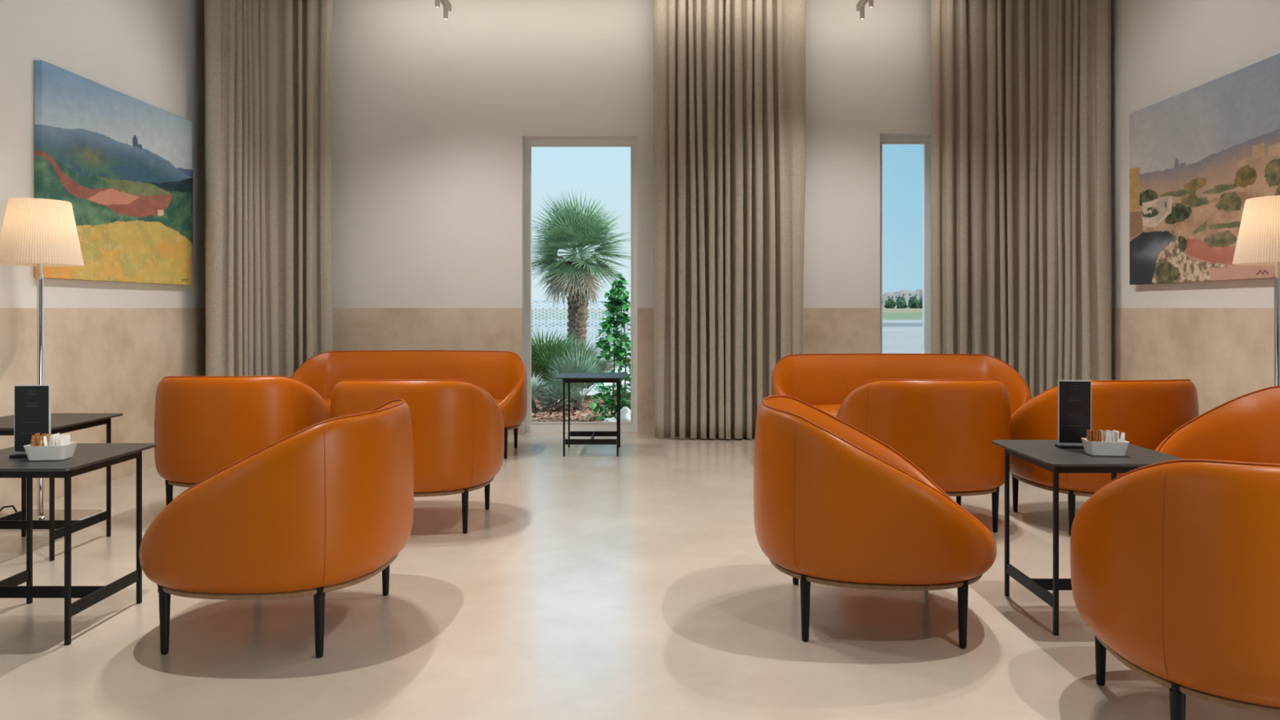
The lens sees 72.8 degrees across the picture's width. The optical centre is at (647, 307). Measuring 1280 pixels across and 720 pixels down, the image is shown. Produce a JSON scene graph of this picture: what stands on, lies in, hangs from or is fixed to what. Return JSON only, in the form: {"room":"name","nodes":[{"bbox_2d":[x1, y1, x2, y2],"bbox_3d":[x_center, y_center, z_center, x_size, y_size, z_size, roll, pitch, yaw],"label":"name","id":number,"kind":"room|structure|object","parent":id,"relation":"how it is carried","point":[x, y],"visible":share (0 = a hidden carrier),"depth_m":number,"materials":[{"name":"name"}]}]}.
{"room":"hotel lounge","nodes":[
{"label":"hotel lounge","id":0,"kind":"room"},
{"bbox_2d":[0,0,205,307],"bbox_3d":[-3.430,-0.760,3.900,0.340,3.620,6.600,0,0,0],"label":"wall","id":1,"kind":"structure","parent":0,"point":[152,52],"depth_m":5.18,"materials":[{"name":"paint"}]},
{"bbox_2d":[0,307,205,516],"bbox_3d":[-3.263,0.525,3.898,0.014,1.050,6.596,0,0,0],"label":"wall panel","id":2,"kind":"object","parent":1,"relation":"attached to","point":[97,360],"depth_m":5.17,"materials":[{"name":"paint"}]},
{"bbox_2d":[34,60,192,285],"bbox_3d":[-3.236,-0.738,5.375,0.039,1.155,1.530,0,0,0],"label":"painting","id":3,"kind":"object","parent":1,"relation":"attached to","point":[123,163],"visible":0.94,"depth_m":5.26,"materials":[{"name":"paint"}]},
{"bbox_2d":[331,0,931,433],"bbox_3d":[0.020,-0.760,7.370,7.240,3.620,0.340,0,0,0],"label":"wall","id":4,"kind":"structure","parent":0,"point":[433,116],"depth_m":7.20,"materials":[{"name":"paint"}]},
{"bbox_2d":[332,307,522,435],"bbox_3d":[-2.152,0.525,7.203,2.216,1.050,0.014,0,0,0],"label":"wall panel","id":5,"kind":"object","parent":4,"relation":"attached to","point":[354,329],"depth_m":7.20,"materials":[{"name":"paint"}]},
{"bbox_2d":[524,139,637,431],"bbox_3d":[-0.566,-0.188,7.382,0.956,2.476,0.076,0,0,0],"label":"window","id":6,"kind":"structure","parent":4,"relation":"in","point":[530,426],"depth_m":7.35,"materials":[{"name":"silver metal"}]},
{"bbox_2d":[637,307,879,435],"bbox_3d":[0.917,0.525,7.203,2.011,1.050,0.014,0,0,0],"label":"trim","id":7,"kind":"structure","parent":4,"relation":"attached to","point":[825,330],"depth_m":7.20,"materials":[{"name":"paint"}]},
{"bbox_2d":[880,137,930,353],"bbox_3d":[2.401,-0.199,7.382,0.957,2.498,0.076,0,0,0],"label":"window","id":8,"kind":"structure","parent":4,"relation":"in","point":[925,141],"depth_m":7.35,"materials":[{"name":"silver metal"}]},
{"bbox_2d":[0,431,1279,719],"bbox_3d":[0.020,1.110,1.770,6.560,0.120,11.540,0,0,0],"label":"floor","id":9,"kind":"structure","parent":0,"point":[593,583],"depth_m":2.83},
{"bbox_2d":[0,505,17,512],"bbox_3d":[-3.198,1.022,4.007,0.084,0.054,0.814,0,0,0],"label":"power cord","id":10,"kind":"object","parent":9,"relation":"on","point":[8,506],"visible":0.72,"depth_m":4.38,"materials":[{"name":"black plastic"}]},
{"bbox_2d":[0,197,102,531],"bbox_3d":[-2.990,0.262,4.275,0.380,1.576,0.380,0,0,0],"label":"floor lamp","id":11,"kind":"object","parent":9,"relation":"on","point":[40,233],"visible":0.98,"depth_m":4.18,"materials":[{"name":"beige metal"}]},
{"bbox_2d":[0,413,123,560],"bbox_3d":[-2.672,0.770,3.800,0.476,0.560,0.500,0,0,0],"label":"side table","id":12,"kind":"object","parent":9,"relation":"on","point":[61,423],"visible":0.58,"depth_m":3.80,"materials":[{"name":"black metal"}]},
{"bbox_2d":[0,443,156,645],"bbox_3d":[-2.005,0.770,2.900,0.476,0.560,0.500,0,0,0],"label":"side table","id":13,"kind":"object","parent":9,"relation":"on","point":[87,457],"visible":0.77,"depth_m":2.90,"materials":[{"name":"metal"}]},
{"bbox_2d":[8,384,50,457],"bbox_3d":[-2.030,0.371,2.865,0.116,0.237,0.048,0,0,-6],"label":"holder","id":14,"kind":"object","parent":13,"relation":"on","point":[32,402],"visible":0.91,"depth_m":2.86,"materials":[{"name":"black"}]},
{"bbox_2d":[23,441,77,461],"bbox_3d":[-1.935,0.466,2.815,0.128,0.049,0.086,0,0,-6],"label":"bowl","id":15,"kind":"object","parent":13,"relation":"on","point":[39,453],"visible":0.88,"depth_m":2.78,"materials":[{"name":"white ceramic"}]},
{"bbox_2d":[30,434,37,446],"bbox_3d":[-1.976,0.442,2.794,0.006,0.068,0.023,0,0,3],"label":"sachet","id":16,"kind":"object","parent":15,"relation":"in","point":[33,437],"visible":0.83,"depth_m":2.79,"materials":[{"name":"brown paper"}]},
{"bbox_2d":[35,435,42,446],"bbox_3d":[-1.966,0.446,2.801,0.006,0.068,0.024,0,0,11],"label":"sachet","id":17,"kind":"object","parent":15,"relation":"in","point":[36,442],"visible":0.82,"depth_m":2.79,"materials":[{"name":"brown paper"}]},
{"bbox_2d":[38,435,44,445],"bbox_3d":[-1.953,0.445,2.795,0.006,0.068,0.023,0,0,-2],"label":"sachet","id":18,"kind":"object","parent":15,"relation":"in","point":[41,437],"visible":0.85,"depth_m":2.79,"materials":[{"name":"brown paper"}]},
{"bbox_2d":[43,435,48,445],"bbox_3d":[-1.940,0.447,2.800,0.010,0.068,0.024,0,0,-17],"label":"sachet","id":19,"kind":"object","parent":15,"relation":"in","point":[45,441],"visible":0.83,"depth_m":2.80,"materials":[{"name":"white paper"}]},
{"bbox_2d":[45,434,51,443],"bbox_3d":[-1.950,0.446,2.826,0.006,0.068,0.022,0,0,10],"label":"sachet","id":20,"kind":"object","parent":15,"relation":"in","point":[48,436],"visible":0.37,"depth_m":2.82,"materials":[{"name":"paper"}]},
{"bbox_2d":[50,434,53,445],"bbox_3d":[-1.921,0.443,2.801,0.005,0.068,0.023,0,0,-21],"label":"sachet","id":21,"kind":"object","parent":15,"relation":"in","point":[51,441],"visible":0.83,"depth_m":2.79,"materials":[{"name":"white paper"}]},
{"bbox_2d":[55,435,59,445],"bbox_3d":[-1.905,0.445,2.806,0.005,0.068,0.022,0,0,-7],"label":"sachet","id":22,"kind":"object","parent":15,"relation":"in","point":[56,437],"visible":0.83,"depth_m":2.80,"materials":[{"name":"white paper"}]},
{"bbox_2d":[58,435,63,445],"bbox_3d":[-1.895,0.446,2.806,0.005,0.068,0.022,0,0,-6],"label":"sachet","id":23,"kind":"object","parent":15,"relation":"in","point":[61,437],"visible":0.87,"depth_m":2.80,"materials":[{"name":"white paper"}]},
{"bbox_2d":[57,435,65,445],"bbox_3d":[-1.893,0.446,2.806,0.008,0.068,0.022,0,0,10],"label":"sachet","id":24,"kind":"object","parent":15,"relation":"in","point":[64,442],"visible":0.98,"depth_m":2.81,"materials":[{"name":"white paper"}]},
{"bbox_2d":[64,433,70,444],"bbox_3d":[-1.892,0.445,2.831,0.004,0.068,0.022,0,1,8],"label":"sachet","id":25,"kind":"object","parent":15,"relation":"in","point":[67,437],"visible":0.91,"depth_m":2.83,"materials":[{"name":"white paper"}]},
{"bbox_2d":[154,375,330,505],"bbox_3d":[-2.070,0.687,4.495,0.815,0.726,0.799,0,0,-3],"label":"armchair","id":26,"kind":"object","parent":9,"relation":"on","point":[204,425],"visible":0.69,"depth_m":4.13,"materials":[{"name":"orange leather"}]},
{"bbox_2d":[138,398,413,657],"bbox_3d":[-1.208,0.687,2.907,0.799,0.726,0.815,0,0,3],"label":"armchair","id":27,"kind":"object","parent":9,"relation":"on","point":[326,506],"visible":1,"depth_m":2.55,"materials":[{"name":"orange leather"}]},
{"bbox_2d":[291,350,527,458],"bbox_3d":[-1.733,0.687,6.296,1.709,0.726,0.797,0,0,0],"label":"sofa","id":28,"kind":"object","parent":9,"relation":"on","point":[502,374],"visible":0.56,"depth_m":6.55,"materials":[{"name":"orange leather"}]},
{"bbox_2d":[324,398,502,408],"bbox_3d":[-1.733,0.742,6.279,1.462,0.167,0.578,0,0,0],"label":"seat cushion","id":29,"kind":"object","parent":28,"relation":"on","point":[499,401],"depth_m":6.17,"materials":[{"name":"orange leather"}]},
{"bbox_2d":[329,379,504,533],"bbox_3d":[-1.127,0.687,4.291,0.815,0.726,0.799,0,0,2],"label":"armchair","id":30,"kind":"object","parent":9,"relation":"on","point":[458,427],"visible":0.64,"depth_m":3.95,"materials":[{"name":"orange leather"}]},
{"bbox_2d":[555,372,627,456],"bbox_3d":[-0.405,0.770,6.350,0.500,0.560,0.476,0,0,0],"label":"side table","id":31,"kind":"object","parent":9,"relation":"on","point":[568,377],"visible":1,"depth_m":6.15,"materials":[{"name":"black metal"}]},
{"bbox_2d":[753,395,996,648],"bbox_3d":[0.762,0.687,2.993,0.799,0.726,0.815,0,0,7],"label":"armchair","id":32,"kind":"object","parent":9,"relation":"on","point":[834,504],"visible":1,"depth_m":2.64,"materials":[{"name":"orange leather"}]},
{"bbox_2d":[771,353,1031,417],"bbox_3d":[1.685,0.687,5.836,1.709,0.726,0.797,0,0,0],"label":"sofa","id":33,"kind":"object","parent":9,"relation":"on","point":[823,381],"visible":0.3,"depth_m":6.10,"materials":[{"name":"orange leather"}]},
{"bbox_2d":[813,404,1011,417],"bbox_3d":[1.685,0.742,5.819,1.462,0.167,0.578,0,0,0],"label":"seat cushion","id":34,"kind":"object","parent":33,"relation":"on","point":[832,409],"depth_m":5.77,"materials":[{"name":"orange leather"}]},
{"bbox_2d":[835,378,1011,532],"bbox_3d":[1.345,0.687,4.305,0.815,0.726,0.799,0,0,0],"label":"armchair","id":35,"kind":"object","parent":9,"relation":"on","point":[947,428],"visible":0.62,"depth_m":3.93,"materials":[{"name":"orange leather"}]},
{"bbox_2d":[991,440,1183,635],"bbox_3d":[1.505,0.770,2.980,0.476,0.560,0.500,0,0,0],"label":"side table","id":36,"kind":"object","parent":9,"relation":"on","point":[1043,454],"visible":0.61,"depth_m":2.89,"materials":[{"name":"black metal"}]},
{"bbox_2d":[1054,379,1091,448],"bbox_3d":[1.495,0.371,3.045,0.116,0.237,0.048,0,0,7],"label":"holder","id":37,"kind":"object","parent":36,"relation":"on","point":[1074,397],"visible":0.94,"depth_m":3.04,"materials":[{"name":"black"}]},
{"bbox_2d":[1081,437,1128,456],"bbox_3d":[1.525,0.466,2.900,0.128,0.049,0.086,0,0,8],"label":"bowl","id":38,"kind":"object","parent":36,"relation":"on","point":[1092,448],"visible":0.88,"depth_m":2.86,"materials":[{"name":"white ceramic"}]},
{"bbox_2d":[1086,430,1089,440],"bbox_3d":[1.480,0.444,2.920,0.005,0.068,0.022,0,0,14],"label":"sachet","id":39,"kind":"object","parent":38,"relation":"in","point":[1087,433],"visible":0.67,"depth_m":2.92,"materials":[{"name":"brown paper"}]},
{"bbox_2d":[1090,430,1094,441],"bbox_3d":[1.482,0.444,2.894,0.004,0.068,0.022,0,0,4],"label":"sachet","id":40,"kind":"object","parent":38,"relation":"in","point":[1092,433],"visible":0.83,"depth_m":2.89,"materials":[{"name":"brown paper"}]},
{"bbox_2d":[1094,431,1097,441],"bbox_3d":[1.490,0.448,2.891,0.004,0.068,0.022,2,0,12],"label":"sachet","id":41,"kind":"object","parent":38,"relation":"in","point":[1095,433],"visible":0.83,"depth_m":2.89,"materials":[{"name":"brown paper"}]},
{"bbox_2d":[1098,431,1102,441],"bbox_3d":[1.505,0.444,2.889,0.005,0.068,0.022,0,0,6],"label":"sachet","id":42,"kind":"object","parent":38,"relation":"in","point":[1100,432],"visible":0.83,"depth_m":2.88,"materials":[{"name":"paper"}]},
{"bbox_2d":[1102,430,1107,441],"bbox_3d":[1.521,0.443,2.891,0.004,0.068,0.024,0,0,-5],"label":"sachet","id":43,"kind":"object","parent":38,"relation":"in","point":[1104,433],"visible":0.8,"depth_m":2.89,"materials":[{"name":"white paper"}]},
{"bbox_2d":[1106,430,1111,441],"bbox_3d":[1.530,0.441,2.887,0.005,0.068,0.023,0,0,-2],"label":"sachet","id":44,"kind":"object","parent":38,"relation":"in","point":[1108,433],"visible":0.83,"depth_m":2.88,"materials":[{"name":"white paper"}]},
{"bbox_2d":[1111,431,1115,441],"bbox_3d":[1.540,0.444,2.883,0.004,0.068,0.022,0,0,-6],"label":"sachet","id":45,"kind":"object","parent":38,"relation":"in","point":[1113,438],"visible":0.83,"depth_m":2.88,"materials":[{"name":"white paper"}]},
{"bbox_2d":[1113,431,1119,442],"bbox_3d":[1.555,0.443,2.880,0.012,0.068,0.024,0,0,-6],"label":"sachet","id":46,"kind":"object","parent":38,"relation":"in","point":[1116,434],"visible":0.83,"depth_m":2.88,"materials":[{"name":"white paper"}]},
{"bbox_2d":[1120,431,1124,442],"bbox_3d":[1.572,0.447,2.882,0.011,0.068,0.023,0,0,1],"label":"sachet","id":47,"kind":"object","parent":38,"relation":"in","point":[1122,434],"visible":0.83,"depth_m":2.88,"materials":[{"name":"white paper"}]},
{"bbox_2d":[1009,378,1199,535],"bbox_3d":[2.204,0.687,4.269,0.815,0.726,0.799,0,0,-7],"label":"armchair","id":48,"kind":"object","parent":9,"relation":"on","point":[1148,412],"visible":0.38,"depth_m":3.91,"materials":[{"name":"orange leather"}]},
{"bbox_2d":[1070,458,1279,719],"bbox_3d":[1.503,0.687,2.137,0.815,0.726,0.799,0,0,9],"label":"armchair","id":49,"kind":"object","parent":9,"relation":"on","point":[1175,564],"visible":1,"depth_m":1.88,"materials":[{"name":"orange leather"}]},
{"bbox_2d":[1154,385,1279,463],"bbox_3d":[2.445,0.687,3.450,0.799,0.726,0.815,0,0,0],"label":"armchair","id":50,"kind":"object","parent":9,"relation":"on","point":[1246,428],"visible":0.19,"depth_m":3.76,"materials":[{"name":"orange leather"}]},
{"bbox_2d":[1232,195,1279,386],"bbox_3d":[3.015,0.262,4.160,0.380,1.576,0.380,0,0,0],"label":"floor lamp","id":51,"kind":"object","parent":9,"relation":"on","point":[1258,242],"visible":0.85,"depth_m":4.11,"materials":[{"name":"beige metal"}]},
{"bbox_2d":[1111,0,1279,307],"bbox_3d":[3.470,-0.760,3.900,0.340,3.620,6.600,0,0,0],"label":"wall","id":52,"kind":"structure","parent":0,"point":[1162,50],"depth_m":5.49,"materials":[{"name":"paint"}]},
{"bbox_2d":[1111,307,1274,415],"bbox_3d":[3.303,0.525,3.898,0.014,1.050,6.596,0,0,0],"label":"wall panel","id":53,"kind":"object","parent":52,"relation":"attached to","point":[1228,353],"depth_m":5.18,"materials":[{"name":"paint"}]},
{"bbox_2d":[1129,53,1279,284],"bbox_3d":[3.276,-0.735,5.110,0.039,1.155,1.530,0,0,0],"label":"painting","id":54,"kind":"object","parent":52,"relation":"attached to","point":[1197,154],"visible":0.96,"depth_m":5.11,"materials":[{"name":"paint"}]},
{"bbox_3d":[0.020,-2.485,1.450,5.440,0.169,10.300,0,0,0],"label":"ceiling","id":55,"kind":"structure","parent":0,"visible":0},
{"bbox_2d":[435,0,451,19],"bbox_3d":[-1.461,-2.218,2.460,0.112,0.364,7.520,0,0,0],"label":"track light","id":56,"kind":"object","parent":55,"relation":"hanging from","point":[446,5],"visible":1,"depth_m":6.11,"materials":[{"name":"white metal"}]},
{"bbox_2d":[856,0,873,19],"bbox_3d":[1.546,-2.218,2.460,0.111,0.364,7.520,0,0,0],"label":"track light","id":57,"kind":"object","parent":55,"relation":"hanging from","point":[860,6],"visible":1,"depth_m":6.11,"materials":[{"name":"white metal"}]},
{"bbox_3d":[0.020,-2.720,1.600,7.240,0.300,11.880,0,0,0],"label":"ceiling","id":58,"kind":"structure","parent":0,"visible":0},
{"bbox_2d":[204,0,333,377],"bbox_3d":[-2.891,-0.749,6.573,0.256,3.573,1.088,0,0,27],"label":"curtain","id":59,"kind":"object","parent":58,"relation":"hanging from","point":[268,261],"visible":0.84,"depth_m":6.66,"materials":[{"name":"fabric"}]},
{"bbox_2d":[653,0,805,439],"bbox_3d":[0.657,-0.749,6.954,1.228,3.573,0.166,0,0,0],"label":"curtain","id":60,"kind":"object","parent":58,"relation":"hanging from","point":[730,75],"visible":0.95,"depth_m":6.94,"materials":[{"name":"fabric"}]},
{"bbox_2d":[930,0,1111,398],"bbox_3d":[2.870,-0.749,6.644,0.384,3.573,1.343,0,0,-44],"label":"curtain","id":61,"kind":"object","parent":58,"relation":"hanging from","point":[1021,191],"visible":0.78,"depth_m":6.73,"materials":[{"name":"fabric"}]},
{"label":"outside","id":62,"kind":"structure","parent":0,"visible":0},
{"bbox_2d":[531,322,922,326],"bbox_3d":[40.000,1.203,55.500,200.000,0.294,13.000,0,0,0],"label":"taxiway","id":63,"kind":"structure","parent":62,"point":[884,324],"depth_m":55.63,"materials":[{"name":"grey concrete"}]},
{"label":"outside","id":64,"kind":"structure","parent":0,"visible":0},
{"bbox_2d":[531,320,922,322],"bbox_3d":[40.000,1.202,70.000,200.000,0.295,16.000,0,0,0],"label":"apron","id":65,"kind":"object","parent":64,"point":[535,321],"depth_m":69.30,"materials":[{"name":"concrete"}]},
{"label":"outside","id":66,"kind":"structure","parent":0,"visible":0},
{"bbox_2d":[531,312,922,319],"bbox_3d":[50.000,1.202,249.000,500.000,0.296,342.000,0,0,0],"label":"field","id":67,"kind":"structure","parent":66,"point":[886,316],"depth_m":109.96,"materials":[{"name":"green plant"}]},
{"bbox_2d":[531,308,922,312],"bbox_3d":[60.000,0.625,205.500,200.000,1.050,1.000,0,0,0],"label":"wall","id":68,"kind":"structure","parent":67,"relation":"on","point":[884,310],"depth_m":204.99,"materials":[{"name":"beige"}]},
{"bbox_2d":[882,292,897,308],"bbox_3d":[72.600,-1.840,261.975,3.400,5.800,8.050,0,0,0],"label":"building","id":69,"kind":"structure","parent":67,"relation":"on","point":[886,295],"depth_m":257.99,"materials":[{"name":"beige"}]},
{"bbox_2d":[884,297,896,308],"bbox_3d":[59.086,-0.787,212.044,2.752,3.694,2.459,0,0,0],"label":"tree","id":70,"kind":"object","parent":67,"relation":"on","point":[890,303],"visible":0.84,"depth_m":211.24,"materials":[{"name":"green plant"}]},
{"bbox_2d":[896,296,906,303],"bbox_3d":[63.572,-0.985,217.967,2.428,4.089,2.548,0,0,0],"label":"tree","id":71,"kind":"object","parent":67,"relation":"on","point":[902,298],"visible":0.33,"depth_m":217.52,"materials":[{"name":"green plant"}]},
{"bbox_2d":[896,299,907,308],"bbox_3d":[62.046,-0.486,211.952,2.615,3.093,2.616,0,0,0],"label":"tree","id":72,"kind":"object","parent":67,"relation":"on","point":[901,304],"visible":0.84,"depth_m":211.21,"materials":[{"name":"green plant"}]},
{"bbox_2d":[893,289,919,308],"bbox_3d":[77.800,-2.190,261.975,5.600,6.500,8.050,0,0,0],"label":"building","id":73,"kind":"structure","parent":67,"relation":"on","point":[907,294],"depth_m":257.99,"materials":[{"name":"beige"}]},
{"bbox_2d":[909,295,920,308],"bbox_3d":[65.091,-1.028,212.002,2.629,4.176,2.839,0,0,0],"label":"tree","id":74,"kind":"object","parent":67,"relation":"on","point":[914,302],"visible":0.86,"depth_m":211.34,"materials":[{"name":"green plant"}]},
{"bbox_2d":[915,288,922,308],"bbox_3d":[86.000,-2.540,261.975,8.000,7.200,8.050,0,0,0],"label":"building","id":75,"kind":"structure","parent":67,"relation":"on","point":[920,291],"depth_m":261.48,"materials":[{"name":"beige"}]},
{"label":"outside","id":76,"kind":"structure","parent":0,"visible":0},
{"bbox_2d":[531,326,922,366],"bbox_3d":[40.000,1.202,32.300,200.000,0.295,33.400,0,0,0],"label":"apron","id":77,"kind":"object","parent":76,"point":[895,340],"depth_m":30.18,"materials":[{"name":"concrete"}]},
{"bbox_2d":[531,298,631,365],"bbox_3d":[-1.515,0.445,16.000,6.230,1.310,0.200,0,0,0],"label":"mesh fence","id":78,"kind":"object","parent":77,"relation":"on","point":[599,300],"visible":0.12,"depth_m":16.00,"materials":[{"name":"grey metal"}]},
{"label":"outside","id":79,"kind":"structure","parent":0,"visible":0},
{"bbox_2d":[531,400,602,422],"bbox_3d":[-2.400,1.156,8.720,7.200,0.188,2.360,0,0,0],"label":"garden bed","id":80,"kind":"object","parent":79,"point":[573,415],"depth_m":8.55,"materials":[{"name":"soil"}]},
{"bbox_2d":[531,327,606,402],"bbox_3d":[-1.059,0.624,9.480,1.205,0.892,1.160,0,0,42],"label":"palm","id":81,"kind":"object","parent":80,"relation":"on","point":[540,353],"visible":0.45,"depth_m":9.21,"materials":[{"name":"green plant"}]},
{"bbox_2d":[531,398,631,422],"bbox_3d":[-0.801,1.052,8.730,2.866,0.071,2.320,0,0,0],"label":"bark mulch","id":82,"kind":"object","parent":80,"relation":"on","point":[580,416],"visible":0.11,"depth_m":8.53,"materials":[{"name":"brown wood"}]},
{"bbox_2d":[531,372,552,413],"bbox_3d":[-1.166,0.854,8.754,0.481,0.432,0.471,0,0,0],"label":"shrub","id":83,"kind":"object","parent":82,"relation":"on","point":[536,388],"visible":0.53,"depth_m":8.72,"materials":[{"name":"green plant"}]},
{"bbox_2d":[534,380,585,412],"bbox_3d":[-0.901,0.894,8.832,0.544,0.351,0.510,0,0,33],"label":"shrub","id":84,"kind":"object","parent":82,"relation":"on","point":[555,397],"visible":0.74,"depth_m":8.78,"materials":[{"name":"green plant"}]},
{"bbox_2d":[533,333,626,397],"bbox_3d":[-0.767,0.665,9.719,1.068,0.811,1.020,0,0,34],"label":"palm","id":85,"kind":"object","parent":82,"relation":"on","point":[589,349],"visible":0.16,"depth_m":9.55,"materials":[{"name":"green plant"}]},
{"bbox_2d":[544,346,618,411],"bbox_3d":[-0.692,0.724,8.886,0.672,0.693,0.729,0,0,38],"label":"palm","id":86,"kind":"object","parent":82,"relation":"on","point":[572,365],"visible":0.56,"depth_m":8.77,"materials":[{"name":"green plant"}]},
{"bbox_2d":[585,273,631,421],"bbox_3d":[-0.318,0.383,8.155,0.561,1.405,0.380,0,0,0],"label":"climbing plant","id":87,"kind":"object","parent":82,"relation":"on","point":[615,305],"visible":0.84,"depth_m":8.12,"materials":[{"name":"green plant"}]},
{"bbox_2d":[531,395,631,400],"bbox_3d":[-2.400,1.125,9.940,7.200,0.250,0.080,0,0,0],"label":"kerb","id":88,"kind":"object","parent":80,"relation":"on","point":[587,397],"depth_m":9.90,"materials":[{"name":"brown"}]},
{"bbox_2d":[602,417,616,422],"bbox_3d":[-0.344,1.032,7.800,0.138,0.099,0.128,0,0,26],"label":"rock","id":89,"kind":"object","parent":80,"relation":"on","point":[606,420],"visible":0.37,"depth_m":7.76,"materials":[{"name":"white stone"}]},
{"bbox_2d":[615,406,631,422],"bbox_3d":[-0.196,0.992,7.877,0.203,0.198,0.209,0,0,0],"label":"rock","id":90,"kind":"object","parent":80,"relation":"on","point":[625,413],"visible":0.34,"depth_m":7.82,"materials":[{"name":"white stone"}]},
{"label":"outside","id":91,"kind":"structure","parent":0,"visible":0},
{"bbox_2d":[531,366,631,395],"bbox_3d":[-1.000,1.150,12.790,14.000,0.200,5.620,0,0,0],"label":"pavement","id":92,"kind":"structure","parent":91,"point":[593,392],"depth_m":11.55,"materials":[{"name":"grey concrete"}]},
{"bbox_2d":[531,190,631,391],"bbox_3d":[-0.940,-0.214,10.997,1.638,2.588,1.509,0,0,44],"label":"fan palm","id":93,"kind":"object","parent":92,"relation":"on","point":[574,277],"visible":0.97,"depth_m":10.79,"materials":[{"name":"green plant"}]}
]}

